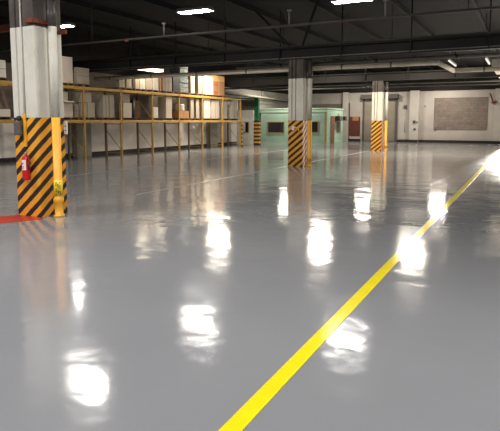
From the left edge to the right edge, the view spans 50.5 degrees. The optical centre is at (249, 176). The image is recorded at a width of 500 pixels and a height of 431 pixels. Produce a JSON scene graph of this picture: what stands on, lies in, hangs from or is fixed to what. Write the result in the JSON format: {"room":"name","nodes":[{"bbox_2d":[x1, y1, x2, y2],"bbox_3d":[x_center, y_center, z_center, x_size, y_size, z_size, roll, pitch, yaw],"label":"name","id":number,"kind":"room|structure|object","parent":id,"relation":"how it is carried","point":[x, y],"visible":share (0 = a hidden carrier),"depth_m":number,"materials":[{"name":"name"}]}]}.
{"room":"factory floor","nodes":[
{"label":"factory floor","id":0,"kind":"room"},
{"bbox_2d":[0,24,9,32],"bbox_3d":[-8.811,-3.404,13.279,9.570,0.140,0.100,3,7,27],"label":"steel beam","id":1,"kind":"structure","parent":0,"point":[3,28],"depth_m":11.39,"materials":[{"name":"metal"}]},
{"bbox_2d":[0,21,286,157],"bbox_3d":[-8.600,-3.857,25.085,0.300,5.800,51.000,3,7,27],"label":"wall","id":2,"kind":"structure","parent":0,"point":[106,50],"depth_m":28.77,"materials":[{"name":"paint"}]},
{"bbox_2d":[71,123,91,156],"bbox_3d":[-8.117,-1.895,25.550,0.320,1.800,0.960,3,7,27],"label":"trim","id":3,"kind":"structure","parent":2,"relation":"attached to","point":[76,130],"depth_m":25.27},
{"bbox_2d":[0,142,236,162],"bbox_3d":[-8.561,-1.026,25.080,0.050,0.170,50.500,3,7,27],"label":"baseboard","id":4,"kind":"structure","parent":2,"relation":"attached to","point":[12,159],"depth_m":29.06,"materials":[{"name":"black"}]},
{"bbox_2d":[206,122,217,145],"bbox_3d":[-2.591,-3.008,36.086,0.320,1.800,0.960,3,7,27],"label":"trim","id":5,"kind":"structure","parent":2,"relation":"attached to","point":[214,125],"depth_m":35.91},
{"bbox_2d":[237,110,253,144],"bbox_3d":[-0.353,-3.599,38.488,1.340,2.470,0.185,3,7,27],"label":"wall","id":6,"kind":"structure","parent":0,"point":[247,116],"depth_m":38.34,"materials":[{"name":"white"}]},
{"bbox_2d":[238,99,253,109],"bbox_3d":[-0.218,-5.223,38.577,1.340,0.840,0.200,3,7,27],"label":"wall partition","id":7,"kind":"structure","parent":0,"point":[246,104],"depth_m":38.46,"materials":[{"name":"grey"}]},
{"bbox_2d":[0,141,499,430],"bbox_3d":[4.034,-0.181,18.846,28.800,0.200,51.600,3,7,27],"label":"floor","id":8,"kind":"structure","parent":0,"point":[171,309],"depth_m":5.31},
{"bbox_2d":[0,215,42,223],"bbox_3d":[-4.448,0.731,9.244,1.480,0.003,0.950,3,7,27],"label":"floor marking","id":9,"kind":"object","parent":8,"relation":"on","point":[11,218],"depth_m":9.28,"materials":[{"name":"paint"}]},
{"bbox_2d":[9,0,66,216],"bbox_3d":[-3.815,-1.288,9.577,0.590,3.950,0.600,3,7,27],"label":"support column","id":10,"kind":"structure","parent":8,"relation":"on","point":[36,194],"depth_m":9.34,"materials":[{"name":"concrete"}]},
{"bbox_2d":[14,116,23,137],"bbox_3d":[-4.072,-0.882,9.350,0.173,0.390,0.106,3,7,27],"label":"utility box","id":11,"kind":"object","parent":10,"relation":"attached to","point":[18,125],"visible":1,"depth_m":9.31,"materials":[{"name":"grey metal"}]},
{"bbox_2d":[19,0,26,146],"bbox_3d":[-3.966,-1.856,9.237,0.050,2.650,0.030,3,7,27],"label":"conduit","id":12,"kind":"object","parent":10,"relation":"attached to","point":[24,114],"visible":1,"depth_m":9.25,"materials":[{"name":"metal"}]},
{"bbox_2d":[22,150,30,179],"bbox_3d":[-3.936,-0.208,9.323,0.134,0.524,0.155,0,6,-3],"label":"fire extinguisher","id":13,"kind":"object","parent":10,"relation":"attached to","point":[26,162],"visible":1,"depth_m":9.27,"materials":[{"name":"red"}]},
{"bbox_2d":[24,17,47,24],"bbox_3d":[-3.646,-2.689,9.222,0.190,0.070,0.510,3,7,27],"label":"steel angle","id":14,"kind":"object","parent":10,"relation":"attached to","point":[26,20],"visible":0.82,"depth_m":9.04,"materials":[{"name":"metal"}]},
{"bbox_2d":[46,0,64,216],"bbox_3d":[-3.422,-1.250,9.307,0.195,3.930,0.195,3,7,27],"label":"drain pipe","id":15,"kind":"object","parent":8,"relation":"on","point":[51,13],"visible":1,"depth_m":9.26,"materials":[{"name":"yellow"}]},
{"bbox_2d":[0,80,240,159],"bbox_3d":[-5.412,-2.781,27.269,1.110,3.200,18.940,3,7,27],"label":"rack","id":16,"kind":"object","parent":8,"relation":"on","point":[66,88],"visible":0.74,"depth_m":26.96,"materials":[{"name":"metal"}]},
{"bbox_2d":[0,117,11,119],"bbox_3d":[-9.496,-2.156,19.462,0.850,0.115,1.051,3,7,27],"label":"pallet","id":17,"kind":"object","parent":16,"relation":"on","point":[1,118],"visible":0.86,"depth_m":19.70,"materials":[{"name":"brown wood"}]},
{"bbox_2d":[0,109,10,116],"bbox_3d":[-9.438,-2.351,19.410,0.700,0.282,0.998,3,7,27],"label":"carton","id":18,"kind":"object","parent":17,"relation":"on","point":[3,112],"visible":1,"depth_m":19.50,"materials":[{"name":"beige"}]},
{"bbox_2d":[0,87,8,108],"bbox_3d":[-9.058,-2.921,19.541,0.268,0.797,0.050,-4,7,-34],"label":"wooden plank","id":19,"kind":"object","parent":18,"relation":"on","point":[1,88],"visible":1,"depth_m":19.52,"materials":[{"name":"brown wood"}]},
{"bbox_2d":[63,83,74,85],"bbox_3d":[-7.946,-3.881,22.267,0.850,0.115,0.702,3,7,27],"label":"pallet","id":20,"kind":"object","parent":16,"relation":"on","point":[67,84],"visible":0.28,"depth_m":22.15,"materials":[{"name":"brown wood"}]},
{"bbox_2d":[62,56,72,82],"bbox_3d":[-7.669,-4.456,22.060,0.203,1.073,0.580,3,7,27],"label":"carton","id":21,"kind":"object","parent":20,"relation":"on","point":[67,66],"visible":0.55,"depth_m":22.00,"materials":[{"name":"beige"}]},
{"bbox_2d":[64,117,79,119],"bbox_3d":[-7.898,-2.478,22.508,0.850,0.115,0.962,3,7,27],"label":"pallet","id":22,"kind":"object","parent":16,"relation":"on","point":[65,118],"visible":0.5,"depth_m":22.42,"materials":[{"name":"brown wood"}]},
{"bbox_2d":[63,101,75,116],"bbox_3d":[-7.580,-2.840,22.128,0.288,0.684,0.546,3,7,27],"label":"carton","id":23,"kind":"object","parent":22,"relation":"on","point":[68,105],"visible":0.64,"depth_m":22.15,"materials":[{"name":"beige"}]},
{"bbox_2d":[73,104,78,116],"bbox_3d":[-7.429,-2.830,22.603,0.126,0.566,0.238,3,7,27],"label":"carton","id":24,"kind":"object","parent":22,"relation":"on","point":[75,106],"visible":1,"depth_m":22.54,"materials":[{"name":"brown"}]},
{"bbox_2d":[75,84,90,86],"bbox_3d":[-7.535,-3.963,23.050,0.850,0.115,0.823,3,7,27],"label":"pallet","id":25,"kind":"object","parent":16,"relation":"on","point":[80,85],"visible":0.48,"depth_m":22.88,"materials":[{"name":"brown wood"}]},
{"bbox_2d":[74,67,88,84],"bbox_3d":[-7.258,-4.352,22.861,0.208,0.698,0.693,3,7,27],"label":"carton","id":26,"kind":"object","parent":25,"relation":"on","point":[81,75],"visible":0.94,"depth_m":22.71,"materials":[{"name":"brown"}]},
{"bbox_2d":[80,117,95,119],"bbox_3d":[-7.436,-2.571,23.388,0.850,0.115,0.896,3,7,27],"label":"pallet","id":27,"kind":"object","parent":16,"relation":"on","point":[81,118],"visible":0.55,"depth_m":23.30,"materials":[{"name":"brown wood"}]},
{"bbox_2d":[79,103,86,116],"bbox_3d":[-7.236,-2.903,22.985,0.136,0.629,0.340,3,7,27],"label":"carton","id":28,"kind":"object","parent":27,"relation":"on","point":[80,104],"visible":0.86,"depth_m":22.86,"materials":[{"name":"beige"}]},
{"bbox_2d":[73,92,90,102],"bbox_3d":[-7.332,-3.466,23.136,0.500,0.428,0.599,3,7,27],"label":"carton","id":29,"kind":"object","parent":28,"relation":"on","point":[77,96],"visible":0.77,"depth_m":22.94,"materials":[{"name":"beige"}]},
{"bbox_2d":[87,103,94,116],"bbox_3d":[-7.032,-2.948,23.355,0.120,0.642,0.425,3,7,27],"label":"carton","id":30,"kind":"object","parent":27,"relation":"on","point":[90,106],"visible":1,"depth_m":23.30,"materials":[{"name":"beige"}]},
{"bbox_2d":[96,118,115,119],"bbox_3d":[-6.841,-2.691,24.523,0.850,0.115,0.874,3,7,27],"label":"pallet","id":31,"kind":"object","parent":16,"relation":"on","point":[96,118],"visible":0.56,"depth_m":24.33,"materials":[{"name":"brown wood"}]},
{"bbox_2d":[96,95,108,117],"bbox_3d":[-6.740,-3.223,24.211,0.423,1.008,0.377,3,7,27],"label":"carton","id":32,"kind":"object","parent":31,"relation":"on","point":[102,101],"visible":1,"depth_m":24.07,"materials":[{"name":"brown"}]},
{"bbox_2d":[108,95,114,117],"bbox_3d":[-6.426,-3.260,24.490,0.120,1.024,0.322,3,7,27],"label":"carton","id":33,"kind":"object","parent":31,"relation":"on","point":[110,97],"visible":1,"depth_m":24.43,"materials":[{"name":"beige"}]},
{"bbox_2d":[106,87,132,90],"bbox_3d":[-6.298,-4.213,25.409,0.850,0.115,1.036,3,7,27],"label":"pallet","id":34,"kind":"object","parent":16,"relation":"on","point":[122,88],"visible":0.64,"depth_m":25.05,"materials":[{"name":"brown wood"}]},
{"bbox_2d":[115,79,124,87],"bbox_3d":[-6.139,-4.502,25.044,0.246,0.538,0.375,3,7,27],"label":"carton","id":35,"kind":"object","parent":34,"relation":"on","point":[119,83],"visible":0.65,"depth_m":24.93,"materials":[{"name":"brown"}]},
{"bbox_2d":[125,79,131,87],"bbox_3d":[-5.854,-4.553,25.458,0.122,0.551,0.389,3,7,27],"label":"carton","id":36,"kind":"object","parent":34,"relation":"on","point":[128,82],"visible":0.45,"depth_m":25.40,"materials":[{"name":"beige"}]},
{"bbox_2d":[116,118,149,119],"bbox_3d":[-5.951,-2.870,26.220,0.850,0.115,2.052,3,7,27],"label":"pallet","id":37,"kind":"object","parent":16,"relation":"on","point":[116,118],"visible":0.69,"depth_m":26.25,"materials":[{"name":"brown wood"}]},
{"bbox_2d":[119,103,131,117],"bbox_3d":[-5.992,-3.209,25.482,0.256,0.713,0.622,3,7,27],"label":"carton","id":38,"kind":"object","parent":37,"relation":"on","point":[126,107],"visible":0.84,"depth_m":25.38,"materials":[{"name":"beige"}]},
{"bbox_2d":[113,94,129,102],"bbox_3d":[-6.151,-3.771,25.380,0.500,0.419,0.610,3,7,27],"label":"carton","id":39,"kind":"object","parent":38,"relation":"on","point":[125,97],"visible":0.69,"depth_m":25.19,"materials":[{"name":"beige"}]},
{"bbox_2d":[130,98,134,117],"bbox_3d":[-5.788,-3.378,25.907,0.328,0.960,0.335,3,7,27],"label":"cylinder","id":40,"kind":"object","parent":37,"relation":"on","point":[132,100],"visible":0.71,"depth_m":25.84,"materials":[{"name":"black metal"}]},
{"bbox_2d":[135,101,140,117],"bbox_3d":[-5.870,-3.428,26.811,0.195,0.870,0.784,3,7,27],"label":"stack","id":41,"kind":"object","parent":37,"relation":"on","point":[137,103],"visible":0.39,"depth_m":26.92,"materials":[{"name":"cardboard"}]},
{"bbox_2d":[150,118,172,119],"bbox_3d":[-4.944,-3.073,28.139,0.850,0.115,1.699,3,7,27],"label":"pallet","id":42,"kind":"object","parent":16,"relation":"on","point":[150,118],"visible":0.66,"depth_m":28.13,"materials":[{"name":"brown wood"}]},
{"bbox_2d":[153,107,157,117],"bbox_3d":[-4.915,-3.336,27.397,0.120,0.564,0.388,3,7,27],"label":"carton","id":43,"kind":"object","parent":42,"relation":"on","point":[155,109],"visible":0.84,"depth_m":27.35,"materials":[{"name":"beige"}]},
{"bbox_2d":[158,97,171,117],"bbox_3d":[-4.578,-3.730,28.474,0.553,1.120,0.526,3,7,27],"label":"carton","id":44,"kind":"object","parent":42,"relation":"on","point":[164,103],"visible":0.88,"depth_m":28.27,"materials":[{"name":"beige"}]},
{"bbox_2d":[159,90,172,93],"bbox_3d":[-4.804,-4.514,28.257,0.850,0.115,1.149,3,7,27],"label":"pallet","id":45,"kind":"object","parent":16,"relation":"on","point":[171,92],"visible":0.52,"depth_m":28.09,"materials":[{"name":"brown wood"}]},
{"bbox_2d":[161,77,171,90],"bbox_3d":[-4.437,-4.941,28.149,0.128,0.758,0.834,3,7,27],"label":"carton","id":46,"kind":"object","parent":45,"relation":"on","point":[166,83],"visible":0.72,"depth_m":28.07,"materials":[{"name":"brown"}]},
{"bbox_2d":[173,92,189,94],"bbox_3d":[-4.156,-4.644,29.492,0.850,0.115,1.598,3,7,27],"label":"pallet","id":47,"kind":"object","parent":16,"relation":"on","point":[173,92],"visible":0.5,"depth_m":29.45,"materials":[{"name":"brown wood"}]},
{"bbox_2d":[170,67,187,92],"bbox_3d":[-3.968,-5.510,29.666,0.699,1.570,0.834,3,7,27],"label":"stack","id":48,"kind":"object","parent":47,"relation":"on","point":[183,80],"visible":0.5,"depth_m":29.42,"materials":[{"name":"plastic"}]},
{"bbox_2d":[173,118,189,119],"bbox_3d":[-4.060,-3.251,29.825,0.850,0.115,1.160,3,7,27],"label":"pallet","id":49,"kind":"object","parent":16,"relation":"on","point":[173,118],"visible":0.56,"depth_m":29.61,"materials":[{"name":"brown wood"}]},
{"bbox_2d":[172,111,188,117],"bbox_3d":[-4.006,-3.504,29.757,0.703,0.401,1.030,3,7,27],"label":"carton","id":50,"kind":"object","parent":49,"relation":"on","point":[183,114],"visible":0.67,"depth_m":29.40,"materials":[{"name":"brown"}]},
{"bbox_2d":[173,104,184,110],"bbox_3d":[-3.993,-3.896,29.709,0.646,0.382,0.646,3,7,27],"label":"drum","id":51,"kind":"object","parent":50,"relation":"on","point":[175,106],"visible":0.88,"depth_m":29.47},
{"bbox_2d":[200,118,219,119],"bbox_3d":[-2.686,-3.528,32.444,0.850,0.115,1.985,3,7,27],"label":"pallet","id":52,"kind":"object","parent":16,"relation":"on","point":[200,118],"visible":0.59,"depth_m":32.36,"materials":[{"name":"brown wood"}]},
{"bbox_2d":[203,99,209,117],"bbox_3d":[-2.670,-4.094,31.768,0.236,1.153,0.683,3,7,27],"label":"carton","id":53,"kind":"object","parent":52,"relation":"on","point":[206,102],"visible":0.8,"depth_m":31.65,"materials":[{"name":"beige"}]},
{"bbox_2d":[210,100,218,117],"bbox_3d":[-2.189,-4.152,32.589,0.148,1.096,0.898,3,7,27],"label":"carton","id":54,"kind":"object","parent":52,"relation":"on","point":[214,105],"visible":1,"depth_m":32.45,"materials":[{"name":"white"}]},
{"bbox_2d":[204,94,224,97],"bbox_3d":[-2.479,-4.982,32.689,0.850,0.115,2.329,3,7,27],"label":"pallet","id":55,"kind":"object","parent":16,"relation":"on","point":[204,94],"visible":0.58,"depth_m":32.50,"materials":[{"name":"brown wood"}]},
{"bbox_2d":[203,75,212,94],"bbox_3d":[-2.512,-5.540,31.861,0.221,1.170,0.832,3,7,27],"label":"carton","id":56,"kind":"object","parent":55,"relation":"on","point":[207,80],"visible":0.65,"depth_m":31.69,"materials":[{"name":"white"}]},
{"bbox_2d":[213,81,223,95],"bbox_3d":[-2.242,-5.496,32.991,0.744,0.844,1.332,3,7,27],"label":"carton","id":57,"kind":"object","parent":55,"relation":"on","point":[218,87],"visible":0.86,"depth_m":32.76,"materials":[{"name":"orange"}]},
{"bbox_2d":[213,75,223,81],"bbox_3d":[-2.242,-6.090,32.928,0.744,0.343,1.332,3,7,27],"label":"carton","id":58,"kind":"object","parent":57,"relation":"on","point":[215,78],"visible":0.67,"depth_m":32.71,"materials":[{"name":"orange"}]},
{"bbox_3d":[-5.790,-4.315,26.377,0.850,0.115,0.862,3,7,27],"label":"pallet","id":59,"kind":"object","parent":16,"relation":"on","visible":0},
{"bbox_2d":[132,79,138,88],"bbox_3d":[-5.599,-4.634,26.011,0.185,0.596,0.292,3,7,27],"label":"carton","id":60,"kind":"object","parent":59,"relation":"on","point":[135,81],"visible":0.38,"depth_m":25.92,"materials":[{"name":"beige"}]},
{"bbox_2d":[139,79,144,88],"bbox_3d":[-5.383,-4.697,26.351,0.120,0.650,0.417,3,7,27],"label":"carton","id":61,"kind":"object","parent":59,"relation":"on","point":[141,81],"visible":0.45,"depth_m":26.28,"materials":[{"name":"beige"}]},
{"bbox_3d":[-5.331,-4.408,27.253,0.850,0.115,1.077,3,7,27],"label":"pallet","id":62,"kind":"object","parent":16,"relation":"on","visible":0},
{"bbox_2d":[145,78,151,89],"bbox_3d":[-5.149,-4.762,26.793,0.120,0.687,0.488,3,7,27],"label":"carton","id":63,"kind":"object","parent":62,"relation":"on","point":[148,81],"visible":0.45,"depth_m":26.74,"materials":[{"name":"beige"}]},
{"bbox_2d":[152,78,157,89],"bbox_3d":[-4.903,-4.831,27.262,0.120,0.726,0.472,3,7,27],"label":"carton","id":64,"kind":"object","parent":62,"relation":"on","point":[154,80],"visible":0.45,"depth_m":27.19,"materials":[{"name":"beige"}]},
{"bbox_3d":[-3.439,-4.789,30.859,0.850,0.115,1.402,3,7,27],"label":"pallet","id":65,"kind":"object","parent":16,"relation":"on","visible":0},
{"bbox_2d":[189,76,194,92],"bbox_3d":[-3.324,-5.275,30.266,0.128,0.978,0.400,3,7,27],"label":"carton","id":66,"kind":"object","parent":65,"relation":"on","point":[191,78],"visible":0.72,"depth_m":30.17,"materials":[{"name":"beige"}]},
{"bbox_2d":[195,76,202,93],"bbox_3d":[-2.993,-5.384,31.008,0.234,1.038,0.473,3,7,27],"label":"carton","id":67,"kind":"object","parent":65,"relation":"on","point":[198,79],"visible":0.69,"depth_m":30.85,"materials":[{"name":"beige"}]},
{"bbox_3d":[-9.511,-3.566,19.284,0.850,0.115,0.987,3,7,27],"label":"pallet","id":68,"kind":"object","parent":16,"relation":"on","visible":0},
{"bbox_2d":[0,60,5,77],"bbox_3d":[-9.462,-3.931,19.195,0.703,0.631,0.891,3,7,27],"label":"carton","id":69,"kind":"object","parent":68,"relation":"on","point":[2,62],"visible":1,"depth_m":19.32,"materials":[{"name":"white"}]},
{"bbox_3d":[-3.537,-3.357,30.822,0.850,0.115,1.021,3,7,27],"label":"pallet","id":70,"kind":"object","parent":16,"relation":"on","visible":0},
{"bbox_2d":[189,98,193,117],"bbox_3d":[-3.360,-3.931,30.340,0.128,1.129,0.347,3,7,27],"label":"carton","id":71,"kind":"object","parent":70,"relation":"on","point":[191,100],"visible":1,"depth_m":30.25,"materials":[{"name":"beige"}]},
{"bbox_2d":[194,99,198,117],"bbox_3d":[-3.098,-3.983,30.840,0.129,1.127,0.348,3,7,27],"label":"carton","id":72,"kind":"object","parent":70,"relation":"on","point":[196,101],"visible":1,"depth_m":30.73,"materials":[{"name":"beige"}]},
{"bbox_3d":[-1.632,-3.740,34.453,0.850,0.115,2.032,3,7,27],"label":"pallet","id":73,"kind":"object","parent":16,"relation":"on","visible":0},
{"bbox_2d":[223,102,226,118],"bbox_3d":[-1.640,-4.249,33.642,0.148,1.068,0.529,3,7,27],"label":"carton","id":74,"kind":"object","parent":73,"relation":"on","point":[224,103],"visible":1,"depth_m":33.60,"materials":[{"name":"beige"}]},
{"bbox_2d":[227,102,236,118],"bbox_3d":[-1.160,-4.378,34.741,0.324,1.093,0.765,3,7,27],"label":"carton","id":75,"kind":"object","parent":73,"relation":"on","point":[231,106],"visible":1,"depth_m":34.47,"materials":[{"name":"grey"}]},
{"bbox_2d":[4,150,282,183],"bbox_3d":[-2.353,-0.692,22.710,0.070,0.003,22.000,3,7,27],"label":"floor line","id":76,"kind":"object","parent":8,"relation":"on","point":[281,150],"depth_m":20.10,"materials":[{"name":"grey paint"}]},
{"bbox_2d":[136,166,286,194],"bbox_3d":[-0.633,0.007,16.098,0.070,0.003,8.600,3,7,27],"label":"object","id":77,"kind":"structure","parent":8,"relation":"on","point":[285,166],"depth_m":14.71,"materials":[{"name":"grey paint"}]},
{"bbox_2d":[232,98,260,144],"bbox_3d":[-0.257,-4.038,38.411,2.180,3.360,0.290,3,7,27],"label":"portal","id":78,"kind":"object","parent":8,"relation":"on","point":[257,122],"visible":0.98,"depth_m":37.92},
{"bbox_2d":[288,59,307,166],"bbox_3d":[1.835,-2.389,19.994,0.590,3.950,0.600,3,7,27],"label":"support column","id":79,"kind":"structure","parent":8,"relation":"on","point":[298,69],"depth_m":19.74,"materials":[{"name":"paint"}]},
{"bbox_2d":[260,108,343,143],"bbox_3d":[4.204,-4.146,42.661,5.590,2.680,3.990,3,7,27],"label":"booth","id":80,"kind":"object","parent":8,"relation":"on","point":[274,121],"visible":0.8,"depth_m":41.32,"materials":[{"name":"green painted metal panels"},{"name":"dark glass"}]},
{"bbox_2d":[306,60,312,166],"bbox_3d":[2.219,-2.349,19.706,0.221,3.930,0.221,3,7,27],"label":"drain pipe","id":81,"kind":"object","parent":8,"relation":"on","point":[310,62],"visible":1,"depth_m":19.65,"materials":[{"name":"metal"}]},
{"bbox_2d":[218,149,499,430],"bbox_3d":[9.120,-0.460,20.516,0.115,0.004,43.100,3,7,27],"label":"floor line","id":82,"kind":"object","parent":8,"relation":"on","point":[258,401],"depth_m":4.14,"materials":[{"name":"yellow paint"}]},
{"bbox_2d":[371,81,385,150],"bbox_3d":[7.345,-3.486,30.370,0.590,3.950,0.600,3,7,27],"label":"support column","id":83,"kind":"structure","parent":8,"relation":"on","point":[378,87],"depth_m":30.13,"materials":[{"name":"paint"}]},
{"bbox_2d":[383,81,388,150],"bbox_3d":[7.729,-3.445,30.082,0.221,3.930,0.221,3,7,27],"label":"drain pipe","id":84,"kind":"object","parent":8,"relation":"on","point":[387,82],"visible":0.99,"depth_m":30.01,"materials":[{"name":"metal"}]},
{"bbox_2d":[0,0,499,72],"bbox_3d":[4.034,-6.148,18.216,28.800,0.200,51.600,3,7,27],"label":"ceiling","id":85,"kind":"structure","parent":0,"point":[469,21],"depth_m":22.18,"materials":[{"name":"metal"}]},
{"bbox_2d":[61,18,75,27],"bbox_3d":[-6.940,-5.944,19.911,0.660,0.562,0.400,3,7,27],"label":"ceiling light","id":86,"kind":"object","parent":85,"relation":"hanging from","point":[64,24],"visible":0.82,"depth_m":19.76,"materials":[{"name":"grey"}]},
{"bbox_2d":[141,39,163,71],"bbox_3d":[-4.994,-6.027,25.828,0.500,1.640,1.950,3,7,27],"label":"ceiling light","id":87,"kind":"object","parent":85,"relation":"hanging from","point":[158,69],"visible":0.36,"depth_m":26.24,"materials":[{"name":"grey"}]},
{"bbox_2d":[141,69,162,71],"bbox_3d":[-4.994,-5.262,25.909,0.440,0.100,1.890,3,7,27],"label":"diffuser","id":88,"kind":"object","parent":87,"relation":"attached to","point":[152,70],"depth_m":26.09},
{"bbox_2d":[176,5,214,14],"bbox_3d":[-1.780,-5.661,17.234,1.210,0.562,0.460,3,7,27],"label":"ceiling light","id":89,"kind":"object","parent":85,"relation":"hanging from","point":[198,9],"visible":1,"depth_m":17.11,"materials":[{"name":"grey"}]},
{"bbox_2d":[178,9,211,13],"bbox_3d":[-1.780,-5.403,17.262,1.150,0.042,0.400,3,7,27],"label":"diffuser","id":90,"kind":"object","parent":89,"relation":"attached to","point":[182,11],"depth_m":17.22,"materials":[{"name":"grey"}]},
{"bbox_2d":[0,0,499,50],"bbox_3d":[1.028,-4.504,12.595,28.200,1.888,0.065,3,7,27],"label":"pipe","id":91,"kind":"object","parent":85,"relation":"hanging from","point":[492,7],"visible":0.81,"depth_m":12.70,"materials":[{"name":"metal"}]},
{"bbox_2d":[0,0,499,74],"bbox_3d":[3.768,-5.974,18.374,26.480,0.180,51.000,3,7,27],"label":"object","id":92,"kind":"structure","parent":85,"relation":"attached to","point":[159,3],"depth_m":22.43,"materials":[{"name":"metal"}]},
{"bbox_2d":[224,73,287,101],"bbox_3d":[0.775,-7.234,41.416,0.295,2.515,12.103,3,7,27],"label":"pipe","id":93,"kind":"object","parent":85,"relation":"hanging from","point":[225,92],"visible":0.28,"depth_m":40.99,"materials":[{"name":"black"}]},
{"bbox_2d":[248,4,290,46],"bbox_3d":[0.714,-5.428,19.013,1.640,1.413,0.070,-2,6,-21],"label":"brace","id":94,"kind":"object","parent":85,"relation":"attached to","point":[249,5],"visible":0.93,"depth_m":18.94,"materials":[{"name":"metal"}]},
{"bbox_2d":[72,0,499,72],"bbox_3d":[4.080,-5.138,18.412,28.200,1.850,0.300,3,7,27],"label":"ceiling beam","id":95,"kind":"structure","parent":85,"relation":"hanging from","point":[489,39],"depth_m":19.35,"materials":[{"name":"metal"}]},
{"bbox_2d":[72,31,499,61],"bbox_3d":[4.034,-4.708,18.368,28.200,0.060,0.057,3,7,27],"label":"conduit","id":96,"kind":"object","parent":85,"relation":"attached to","point":[490,31],"visible":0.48,"depth_m":19.31,"materials":[{"name":"metal"}]},
{"bbox_2d":[92,45,499,69],"bbox_3d":[4.034,-4.280,18.413,28.200,0.044,0.042,3,7,27],"label":"conduit","id":97,"kind":"object","parent":85,"relation":"attached to","point":[494,45],"visible":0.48,"depth_m":19.27,"materials":[{"name":"metal"}]},
{"bbox_2d":[93,8,499,80],"bbox_3d":[4.432,-5.226,20.929,24.900,2.205,3.610,3,7,27],"label":"insulated pipe","id":98,"kind":"object","parent":85,"relation":"hanging from","point":[424,62],"visible":0.99,"depth_m":20.64,"materials":[{"name":"metal"}]},
{"bbox_2d":[302,0,318,45],"bbox_3d":[2.088,-5.353,18.300,0.070,1.413,1.640,-1,6,-14],"label":"brace","id":99,"kind":"object","parent":85,"relation":"attached to","point":[317,1],"visible":0.78,"depth_m":18.24,"materials":[{"name":"metal"}]},
{"bbox_2d":[330,0,370,3],"bbox_3d":[3.028,-5.498,15.693,1.210,0.562,0.400,3,7,27],"label":"ceiling light","id":100,"kind":"object","parent":85,"relation":"hanging from","point":[332,1],"visible":1,"depth_m":15.78,"materials":[{"name":"white"}]},
{"bbox_2d":[224,52,499,86],"bbox_3d":[9.538,-6.237,28.816,28.200,1.850,0.300,3,7,27],"label":"pipe","id":101,"kind":"object","parent":85,"relation":"hanging from","point":[428,74],"depth_m":30.26,"materials":[{"name":"metal"}]},
{"bbox_2d":[224,56,499,89],"bbox_3d":[9.908,-6.213,29.532,28.200,2.050,0.100,3,7,27],"label":"pipe","id":102,"kind":"object","parent":85,"relation":"hanging from","point":[420,56],"visible":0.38,"depth_m":30.52,"materials":[{"name":"metal"}]},
{"bbox_2d":[262,65,499,90],"bbox_3d":[13.515,-7.088,36.394,28.200,1.750,0.100,3,7,27],"label":"pipe","id":103,"kind":"object","parent":85,"relation":"hanging from","point":[433,65],"visible":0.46,"depth_m":37.59,"materials":[{"name":"metal"}]},
{"bbox_2d":[492,57,499,78],"bbox_3d":[12.843,-6.031,26.622,0.900,1.800,6.050,3,7,27],"label":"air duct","id":104,"kind":"object","parent":85,"relation":"hanging from","point":[495,62],"visible":0.52,"depth_m":24.17,"materials":[{"name":"metal"}]},
{"bbox_2d":[287,66,499,141],"bbox_3d":[15.897,-5.554,41.147,28.800,5.800,0.300,3,7,27],"label":"wall","id":105,"kind":"structure","parent":0,"point":[426,114],"depth_m":42.09,"materials":[{"name":"paint"}]},
{"bbox_2d":[312,104,341,108],"bbox_3d":[5.673,-5.922,46.295,4.900,0.850,0.050,3,7,27],"label":"trim","id":106,"kind":"structure","parent":105,"relation":"attached to","point":[339,106],"depth_m":45.71,"materials":[{"name":"grey"}]},
{"bbox_2d":[342,92,348,140],"bbox_3d":[8.111,-5.100,44.939,0.450,4.100,0.300,3,7,27],"label":"pilaster","id":107,"kind":"object","parent":105,"relation":"attached to","point":[345,94],"depth_m":44.79,"materials":[{"name":"paint"}]},
{"bbox_2d":[348,103,359,138],"bbox_3d":[8.813,-4.726,44.723,0.970,3.000,0.099,3,7,27],"label":"door","id":108,"kind":"structure","parent":105,"relation":"in","point":[354,122],"depth_m":44.77,"materials":[{"name":"brown"}]},
{"bbox_2d":[360,94,398,141],"bbox_3d":[10.606,-4.837,43.590,3.080,3.860,0.419,3,7,27],"label":"door","id":109,"kind":"structure","parent":105,"relation":"in","point":[392,98],"depth_m":43.51,"materials":[{"name":"grey"}]},
{"bbox_2d":[360,94,398,98],"bbox_3d":[10.606,-6.577,43.406,3.080,0.360,0.419,3,7,27],"label":"hood","id":110,"kind":"object","parent":109,"relation":"attached to","point":[390,96],"depth_m":42.86,"materials":[{"name":"grey"}]},
{"bbox_2d":[287,87,499,93],"bbox_3d":[15.814,-6.771,40.858,28.200,0.160,0.060,3,7,27],"label":"trim","id":111,"kind":"structure","parent":105,"relation":"attached to","point":[478,88],"depth_m":42.12,"materials":[{"name":"metal"}]},
{"bbox_2d":[409,90,419,139],"bbox_3d":[13.125,-4.825,42.338,0.700,4.100,0.300,3,7,27],"label":"pilaster","id":112,"kind":"object","parent":105,"relation":"attached to","point":[414,95],"depth_m":42.19,"materials":[{"name":"paint"}]},
{"bbox_2d":[348,139,499,143],"bbox_3d":[13.772,-2.847,42.174,12.350,0.200,0.360,3,7,27],"label":"baseboard","id":113,"kind":"structure","parent":105,"relation":"attached to","point":[398,140],"depth_m":41.50,"materials":[{"name":"black"}]},
{"bbox_2d":[433,97,487,129],"bbox_3d":[16.215,-4.882,40.876,3.880,2.480,0.050,3,7,27],"label":"wall panel","id":114,"kind":"object","parent":105,"relation":"attached to","point":[460,113],"depth_m":40.82,"materials":[{"name":"brick"}]},
{"bbox_2d":[493,88,499,140],"bbox_3d":[18.640,-4.523,39.477,0.800,4.100,0.300,3,7,27],"label":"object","id":115,"kind":"structure","parent":105,"relation":"attached to","point":[496,134],"depth_m":39.44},
{"bbox_3d":[16.669,-2.472,11.977,0.300,5.800,51.000,3,7,27],"label":"wall","id":116,"kind":"structure","parent":0,"visible":0},
{"bbox_2d":[236,52,499,69],"bbox_3d":[8.147,-3.951,17.028,19.600,0.156,0.152,3,7,27],"label":"pipe","id":117,"kind":"object","parent":116,"relation":"attached to","point":[456,56],"visible":1,"depth_m":18.70,"materials":[{"name":"metal"}]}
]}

